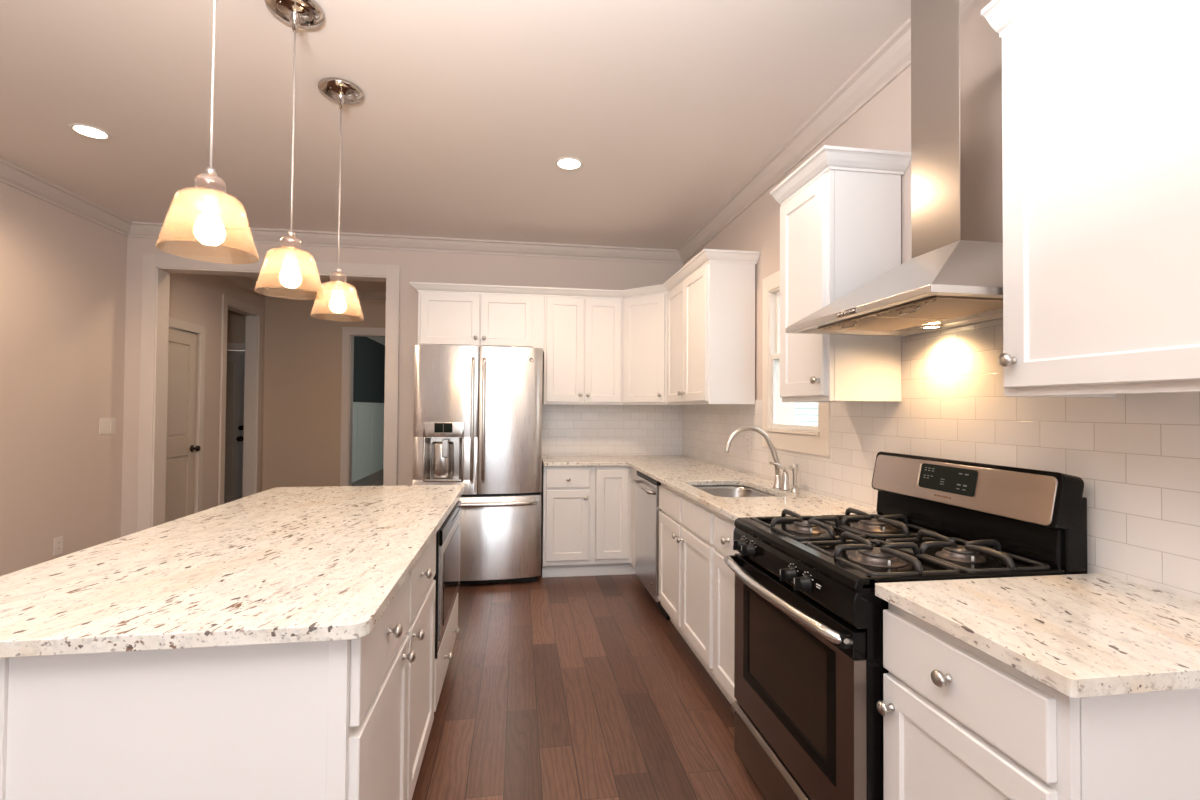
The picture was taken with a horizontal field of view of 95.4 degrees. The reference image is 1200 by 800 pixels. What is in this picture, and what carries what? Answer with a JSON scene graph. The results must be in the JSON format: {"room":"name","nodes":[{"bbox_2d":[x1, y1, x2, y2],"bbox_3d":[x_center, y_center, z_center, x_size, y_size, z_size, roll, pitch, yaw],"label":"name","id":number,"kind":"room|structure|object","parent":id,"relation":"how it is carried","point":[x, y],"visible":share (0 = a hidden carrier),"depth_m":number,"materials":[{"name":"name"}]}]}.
{"room":"kitchen","nodes":[
{"label":"kitchen","id":0,"kind":"room"},
{"bbox_2d":[0,182,265,575],"bbox_3d":[-3.420,-0.074,1.153,0.130,2.805,11.460,1,-1,-8],"label":"wall","id":1,"kind":"structure","parent":0,"point":[63,272],"depth_m":3.84,"materials":[{"name":"beige paint"}]},
{"bbox_2d":[53,536,62,555],"bbox_3d":[-3.755,1.010,3.786,0.008,0.120,0.075,1,-1,-8],"label":"wall outlet","id":2,"kind":"object","parent":1,"relation":"attached to","point":[58,542],"visible":1,"depth_m":3.78,"materials":[{"name":"white plastic"}]},
{"bbox_2d":[0,158,131,236],"bbox_3d":[-3.123,-1.442,-0.021,0.085,0.105,9.008,1,-1,-8],"label":"trim","id":3,"kind":"structure","parent":1,"relation":"attached to","point":[11,174],"depth_m":3.72,"materials":[{"name":"beige paint"}]},
{"bbox_2d":[99,418,115,434],"bbox_3d":[-3.813,0.202,4.230,0.009,0.125,0.165,1,-1,-8],"label":"light switch","id":4,"kind":"object","parent":1,"relation":"attached to","point":[106,425],"visible":1,"depth_m":4.22,"materials":[{"name":"white plastic"}]},
{"bbox_2d":[165,328,200,522],"bbox_3d":[-3.934,0.361,5.043,0.108,2.047,0.750,1,-1,-8],"label":"door","id":5,"kind":"structure","parent":1,"relation":"in","point":[181,448],"depth_m":5.19,"materials":[{"name":"beige wood"}]},
{"bbox_2d":[169,317,205,512],"bbox_3d":[-3.930,0.319,5.040,0.018,2.143,0.930,1,-1,-8],"label":"trim","id":6,"kind":"structure","parent":1,"relation":"attached to","point":[173,322],"depth_m":5.43,"materials":[{"name":"beige paint"}]},
{"bbox_2d":[218,294,262,505],"bbox_3d":[-4.179,0.140,6.264,0.152,2.537,0.910,1,-1,-8],"label":"trim","id":7,"kind":"structure","parent":1,"relation":"attached to","point":[254,315],"depth_m":6.61,"materials":[{"name":"beige paint"}]},
{"bbox_2d":[215,275,269,297],"bbox_3d":[-3.980,-1.352,5.710,0.085,0.105,2.322,1,-1,-8],"label":"trim","id":8,"kind":"structure","parent":1,"relation":"attached to","point":[244,282],"depth_m":6.31,"materials":[{"name":"beige paint"}]},
{"bbox_2d":[227,298,385,490],"bbox_3d":[-4.045,0.018,6.913,4.220,2.805,0.120,1,-1,-8],"label":"wall","id":9,"kind":"structure","parent":0,"point":[303,362],"depth_m":6.90,"materials":[{"name":"beige paint"}]},
{"bbox_2d":[224,350,244,503],"bbox_3d":[-4.799,0.394,6.731,0.790,2.027,0.108,1,-1,-8],"label":"door","id":10,"kind":"structure","parent":9,"relation":"in","point":[233,487],"depth_m":6.79,"materials":[{"name":"grey wood"}]},
{"bbox_2d":[227,343,244,349],"bbox_3d":[-4.808,0.351,6.725,0.940,2.123,0.017,1,-1,-8],"label":"trim","id":11,"kind":"structure","parent":9,"relation":"attached to","point":[230,346],"depth_m":6.78,"materials":[{"name":"beige paint"}]},
{"bbox_2d":[266,288,385,301],"bbox_3d":[-3.120,-1.325,6.969,2.160,0.105,0.085,1,-1,-8],"label":"trim","id":12,"kind":"structure","parent":9,"relation":"attached to","point":[273,292],"depth_m":6.91,"materials":[{"name":"beige paint"}]},
{"bbox_2d":[340,327,384,485],"bbox_3d":[-2.772,0.253,7.095,1.075,2.360,0.150,1,-1,-8],"label":"trim","id":13,"kind":"structure","parent":9,"relation":"attached to","point":[348,333],"depth_m":6.96,"materials":[{"name":"beige paint"}]},
{"bbox_2d":[352,336,384,482],"bbox_3d":[-4.540,0.073,10.347,0.155,2.805,6.820,1,-1,-8],"label":"wall","id":14,"kind":"structure","parent":0,"point":[368,418],"depth_m":10.69,"materials":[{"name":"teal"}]},
{"bbox_2d":[368,337,384,344],"bbox_3d":[-4.426,-1.276,10.386,0.128,0.105,6.820,1,-1,-8],"label":"trim","id":15,"kind":"structure","parent":14,"relation":"attached to","point":[381,340],"depth_m":11.33,"materials":[{"name":"beige paint"}]},
{"bbox_2d":[121,237,683,536],"bbox_3d":[-1.542,0.001,4.813,4.668,2.805,0.130,1,-1,-8],"label":"wall","id":16,"kind":"structure","parent":0,"point":[415,266],"depth_m":4.73,"materials":[{"name":"beige paint"}]},
{"bbox_2d":[137,254,399,531],"bbox_3d":[-2.740,0.108,4.633,1.998,2.567,0.170,1,-1,-8],"label":"trim","id":17,"kind":"structure","parent":16,"relation":"attached to","point":[150,262],"depth_m":4.50,"materials":[{"name":"beige paint"}]},
{"bbox_2d":[128,221,683,263],"bbox_3d":[-1.517,-1.351,4.730,4.668,0.105,0.085,1,-1,-8],"label":"trim","id":18,"kind":"structure","parent":16,"relation":"attached to","point":[137,229],"depth_m":4.71,"materials":[{"name":"beige paint"}]},
{"bbox_2d":[418,291,543,351],"bbox_3d":[-0.994,-0.646,4.640,1.022,0.473,0.374,1,-1,-8],"label":"upper cabinet","id":19,"kind":"object","parent":16,"relation":"attached to","point":[461,319],"visible":0.77,"depth_m":4.49,"materials":[{"name":"white paint"}]},
{"bbox_2d":[409,249,760,298],"bbox_3d":[-0.190,-0.907,4.323,2.899,0.064,0.981,0,-1,24],"label":"crown molding","id":20,"kind":"structure","parent":19,"relation":"attached to","point":[705,256],"depth_m":4.45,"materials":[{"name":"white paint"}]},
{"bbox_2d":[542,296,622,404],"bbox_3d":[-0.157,-0.417,4.762,0.674,0.916,0.374,1,-1,-8],"label":"upper cabinet","id":21,"kind":"object","parent":16,"relation":"attached to","point":[583,352],"visible":0.97,"depth_m":4.61,"materials":[{"name":"white paint"}]},
{"bbox_2d":[542,404,681,455],"bbox_3d":[0.123,0.268,4.988,1.319,0.500,0.011,1,-1,-8],"label":"tiled wall","id":22,"kind":"structure","parent":16,"relation":"attached to","point":[567,429],"depth_m":4.98,"materials":[{"name":"white tile"}]},
{"bbox_2d":[622,293,667,404],"bbox_3d":[0.507,-0.413,4.729,0.631,0.914,0.640,1,-1,-8],"label":"upper cabinet","id":23,"kind":"object","parent":16,"relation":"attached to","point":[644,317],"visible":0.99,"depth_m":4.53,"materials":[{"name":"white paint"}]},
{"bbox_2d":[0,0,910,292],"bbox_3d":[-2.556,-1.460,4.763,7.300,0.100,18.700,1,-1,-8],"label":"ceiling","id":24,"kind":"structure","parent":0,"point":[463,120],"depth_m":2.66,"materials":[{"name":"white paint"}]},
{"bbox_2d":[68,123,111,139],"bbox_3d":[-2.738,-1.439,2.935,0.176,0.006,0.176,1,-1,-8],"label":"recessed light","id":25,"kind":"object","parent":24,"relation":"in","point":[88,131],"visible":1,"depth_m":2.93,"materials":[{"name":"white plastic"}]},
{"bbox_2d":[194,0,226,245],"bbox_3d":[-1.046,-0.924,1.477,0.226,1.059,0.226,1,-1,-8],"label":"pendant lamp","id":26,"kind":"object","parent":24,"relation":"hanging from","point":[208,229],"visible":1,"depth_m":1.46,"materials":[{"name":"white glass"}]},
{"bbox_2d":[203,194,217,214],"bbox_3d":[-1.049,-0.526,1.470,0.034,0.047,0.034,1,-1,-8],"label":"socket","id":27,"kind":"object","parent":26,"relation":"attached to","point":[210,201],"depth_m":1.46,"materials":[{"name":"white plastic"}]},
{"bbox_2d":[265,0,324,287],"bbox_3d":[-1.124,-0.916,1.998,0.226,1.059,0.226,1,-1,-8],"label":"pendant lamp","id":28,"kind":"object","parent":24,"relation":"hanging from","point":[303,14],"visible":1,"depth_m":1.99,"materials":[{"name":"silver metal"}]},
{"bbox_2d":[286,250,295,264],"bbox_3d":[-1.127,-0.518,1.992,0.034,0.047,0.034,1,-1,-8],"label":"socket","id":29,"kind":"object","parent":28,"relation":"attached to","point":[290,255],"depth_m":1.98,"materials":[{"name":"white plastic"}]},
{"bbox_2d":[318,77,363,312],"bbox_3d":[-1.202,-0.908,2.519,0.226,1.059,0.226,1,-1,-8],"label":"pendant lamp","id":30,"kind":"object","parent":24,"relation":"hanging from","point":[341,91],"visible":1,"depth_m":2.50,"materials":[{"name":"silver metal"}]},
{"bbox_2d":[334,283,341,294],"bbox_3d":[-1.205,-0.510,2.513,0.034,0.047,0.034,1,-1,-8],"label":"socket","id":31,"kind":"object","parent":30,"relation":"attached to","point":[337,287],"depth_m":2.50,"materials":[{"name":"white plastic"}]},
{"bbox_2d":[554,157,583,170],"bbox_3d":[-0.186,-1.415,3.276,0.176,0.006,0.176,1,-1,-8],"label":"recessed light","id":32,"kind":"object","parent":24,"relation":"in","point":[564,163],"visible":1,"depth_m":3.27,"materials":[{"name":"white plastic"}]},
{"bbox_2d":[352,469,765,799],"bbox_3d":[-2.577,1.444,4.714,7.300,0.100,18.700,1,-1,-8],"label":"floor","id":33,"kind":"structure","parent":0,"point":[574,687],"depth_m":2.46,"materials":[{"name":"brown wood"}]},
{"bbox_2d":[0,534,435,799],"bbox_3d":[-0.859,0.912,1.558,0.670,0.882,1.062,1,-1,-8],"label":"base cabinet","id":34,"kind":"object","parent":33,"relation":"on","point":[352,719],"visible":0.82,"depth_m":1.06,"materials":[{"name":"white paint"}]},
{"bbox_2d":[0,485,463,657],"bbox_3d":[-1.073,0.459,1.956,0.964,0.030,1.959,1,-1,-8],"label":"countertop","id":35,"kind":"structure","parent":34,"relation":"on","point":[277,565],"depth_m":1.34,"materials":[{"name":"beige stone"}]},
{"bbox_2d":[434,593,459,711],"bbox_3d":[-1.000,0.926,2.503,0.668,0.884,0.847,1,-1,-8],"label":"base cabinet","id":36,"kind":"object","parent":33,"relation":"on","point":[445,655],"visible":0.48,"depth_m":2.40,"materials":[{"name":"white paint"}]},
{"bbox_2d":[433,498,460,658],"bbox_3d":[-0.927,0.755,2.514,0.486,0.528,0.811,1,-1,-8],"label":"microwave","id":37,"kind":"object","parent":36,"relation":"in","point":[448,536],"visible":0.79,"depth_m":2.33,"materials":[{"name":"silver metal"}]},
{"bbox_2d":[413,345,542,583],"bbox_3d":[-0.961,0.500,4.402,0.953,1.800,0.804,1,-1,-8],"label":"refrigerator","id":38,"kind":"object","parent":33,"relation":"on","point":[477,425],"visible":0.91,"depth_m":4.09,"materials":[{"name":"grey metal"}]},
{"bbox_2d":[541,464,595,567],"bbox_3d":[-0.282,0.967,4.575,0.414,0.882,0.666,1,-1,-8],"label":"base cabinet","id":39,"kind":"object","parent":33,"relation":"on","point":[567,492],"visible":0.9,"depth_m":4.29,"materials":[{"name":"white paint"}]},
{"bbox_2d":[542,564,635,577],"bbox_3d":[-0.077,1.369,4.377,0.767,0.075,0.014,1,-1,-8],"label":"baseboard","id":40,"kind":"structure","parent":33,"relation":"on","point":[602,569],"depth_m":4.37,"materials":[{"name":"white paint"}]},
{"bbox_2d":[594,466,636,567],"bbox_3d":[0.384,0.971,4.551,0.896,0.882,0.911,1,-1,-8],"label":"base cabinet","id":41,"kind":"object","parent":33,"relation":"on","point":[615,496],"visible":0.4,"depth_m":4.34,"materials":[{"name":"white paint"}]},
{"bbox_2d":[542,455,877,520],"bbox_3d":[0.329,0.496,3.535,1.310,0.030,2.912,1,-1,-8],"label":"countertop","id":42,"kind":"structure","parent":41,"relation":"on","point":[680,473],"depth_m":3.19,"materials":[{"name":"beige stone"}]},
{"bbox_2d":[693,485,776,496],"bbox_3d":[0.712,0.600,2.944,0.425,0.188,0.640,1,-1,-8],"label":"sink","id":43,"kind":"object","parent":42,"relation":"in","point":[716,490],"visible":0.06,"depth_m":3.24,"materials":[{"name":"silver metal"}]},
{"bbox_2d":[724,426,789,490],"bbox_3d":[0.831,0.307,2.901,0.331,0.334,0.124,1,-1,-8],"label":"faucet","id":44,"kind":"object","parent":42,"relation":"on","point":[784,485],"visible":1,"depth_m":2.93,"materials":[{"name":"grey metal"}]},
{"bbox_2d":[789,464,798,492],"bbox_3d":[0.996,0.400,2.802,0.052,0.146,0.044,1,-1,-8],"label":"sprayer","id":45,"kind":"object","parent":42,"relation":"on","point":[794,467],"visible":1,"depth_m":2.79,"materials":[{"name":"grey metal"}]},
{"bbox_2d":[630,471,668,619],"bbox_3d":[0.571,0.962,3.796,0.650,0.878,0.604,1,-1,-8],"label":"dishwasher","id":46,"kind":"object","parent":33,"relation":"on","point":[647,488],"visible":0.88,"depth_m":3.66,"materials":[{"name":"silver metal"}]},
{"bbox_2d":[658,483,728,700],"bbox_3d":[0.731,0.948,3.018,0.666,0.882,0.971,1,-1,-8],"label":"base cabinet","id":47,"kind":"object","parent":33,"relation":"on","point":[686,526],"visible":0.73,"depth_m":2.85,"materials":[{"name":"white paint"}]},
{"bbox_2d":[713,512,738,703],"bbox_3d":[0.834,0.937,2.335,0.666,0.882,0.407,1,-1,-8],"label":"base cabinet","id":48,"kind":"object","parent":33,"relation":"on","point":[724,577],"visible":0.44,"depth_m":2.36,"materials":[{"name":"white paint"}]},
{"bbox_2d":[724,451,1087,799],"bbox_3d":[0.856,0.781,1.745,0.743,1.174,0.757,1,-1,-8],"label":"gas range","id":49,"kind":"object","parent":33,"relation":"on","point":[809,670],"depth_m":1.57,"materials":[{"name":"black metal"}]},
{"bbox_2d":[734,516,1071,592],"bbox_3d":[0.895,0.465,1.756,0.666,0.039,0.757,1,-1,-8],"label":"cooktop","id":50,"kind":"object","parent":49,"relation":"in","point":[843,578],"depth_m":1.54,"materials":[{"name":"black metal"}]},
{"bbox_2d":[876,603,1199,799],"bbox_3d":[1.011,0.919,1.150,0.666,0.882,0.446,1,-1,-8],"label":"base cabinet","id":51,"kind":"object","parent":33,"relation":"on","point":[960,722],"visible":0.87,"depth_m":0.99,"materials":[{"name":"white paint"}]},
{"bbox_2d":[875,573,1199,697],"bbox_3d":[1.024,0.461,1.142,0.644,0.030,0.480,1,-1,-8],"label":"countertop","id":52,"kind":"structure","parent":51,"relation":"on","point":[1096,634],"depth_m":1.08,"materials":[{"name":"beige stone"}]},
{"bbox_2d":[684,65,910,424],"bbox_3d":[1.507,-0.047,0.717,0.152,2.805,9.140,1,-1,-8],"label":"wall","id":53,"kind":"structure","parent":0,"point":[884,123],"depth_m":2.58,"materials":[{"name":"beige paint"}]},
{"bbox_2d":[667,262,754,404],"bbox_3d":[0.753,-0.424,3.969,0.365,0.916,0.952,1,-1,-8],"label":"upper cabinet","id":54,"kind":"object","parent":53,"relation":"attached to","point":[711,313],"visible":1,"depth_m":3.52,"materials":[{"name":"white paint"}]},
{"bbox_2d":[678,17,910,262],"bbox_3d":[1.409,-1.399,0.657,0.085,0.105,9.008,1,-1,-8],"label":"trim","id":55,"kind":"structure","parent":53,"relation":"attached to","point":[893,57],"depth_m":2.73,"materials":[{"name":"beige paint"}]},
{"bbox_2d":[762,271,830,456],"bbox_3d":[1.140,-0.237,3.049,0.172,1.042,0.735,1,-1,-8],"label":"window","id":56,"kind":"structure","parent":53,"relation":"in","point":[777,415],"depth_m":3.30,"materials":[{"name":"beige paint"}]},
{"bbox_2d":[770,145,910,402],"bbox_3d":[1.001,-0.478,2.319,0.375,0.972,0.452,1,-1,-8],"label":"upper cabinet","id":57,"kind":"object","parent":53,"relation":"attached to","point":[840,233],"depth_m":2.17,"materials":[{"name":"white paint"}]},
{"bbox_2d":[786,0,1002,336],"bbox_3d":[1.014,-0.841,1.765,0.509,1.187,0.745,1,-1,-8],"label":"range hood","id":58,"kind":"object","parent":53,"relation":"attached to","point":[952,277],"visible":0.94,"depth_m":1.69,"materials":[{"name":"silver metal"}]},
{"bbox_2d":[682,319,1199,600],"bbox_3d":[1.112,0.088,2.808,0.011,0.800,4.598,1,-1,-8],"label":"tiled wall","id":59,"kind":"structure","parent":53,"relation":"attached to","point":[1136,456],"depth_m":1.67,"materials":[{"name":"white tile"}]},
{"bbox_2d":[745,433,749,451],"bbox_3d":[0.979,0.281,3.621,0.008,0.120,0.075,1,-1,-8],"label":"wall outlet","id":60,"kind":"object","parent":59,"relation":"attached to","point":[747,435],"visible":1,"depth_m":3.62,"materials":[{"name":"white plastic"}]},
{"bbox_2d":[981,0,1199,397],"bbox_3d":[1.190,-0.498,1.056,0.375,0.972,0.682,1,-1,-8],"label":"upper cabinet","id":61,"kind":"object","parent":53,"relation":"attached to","point":[1101,98],"depth_m":1.13,"materials":[{"name":"white paint"}]},
{"label":"outside","id":62,"kind":"structure","parent":0,"visible":0},
{"bbox_3d":[6.470,1.721,8.439,11.700,0.200,45.000,1,-1,-8],"label":"ground","id":63,"kind":"structure","parent":62,"visible":0},
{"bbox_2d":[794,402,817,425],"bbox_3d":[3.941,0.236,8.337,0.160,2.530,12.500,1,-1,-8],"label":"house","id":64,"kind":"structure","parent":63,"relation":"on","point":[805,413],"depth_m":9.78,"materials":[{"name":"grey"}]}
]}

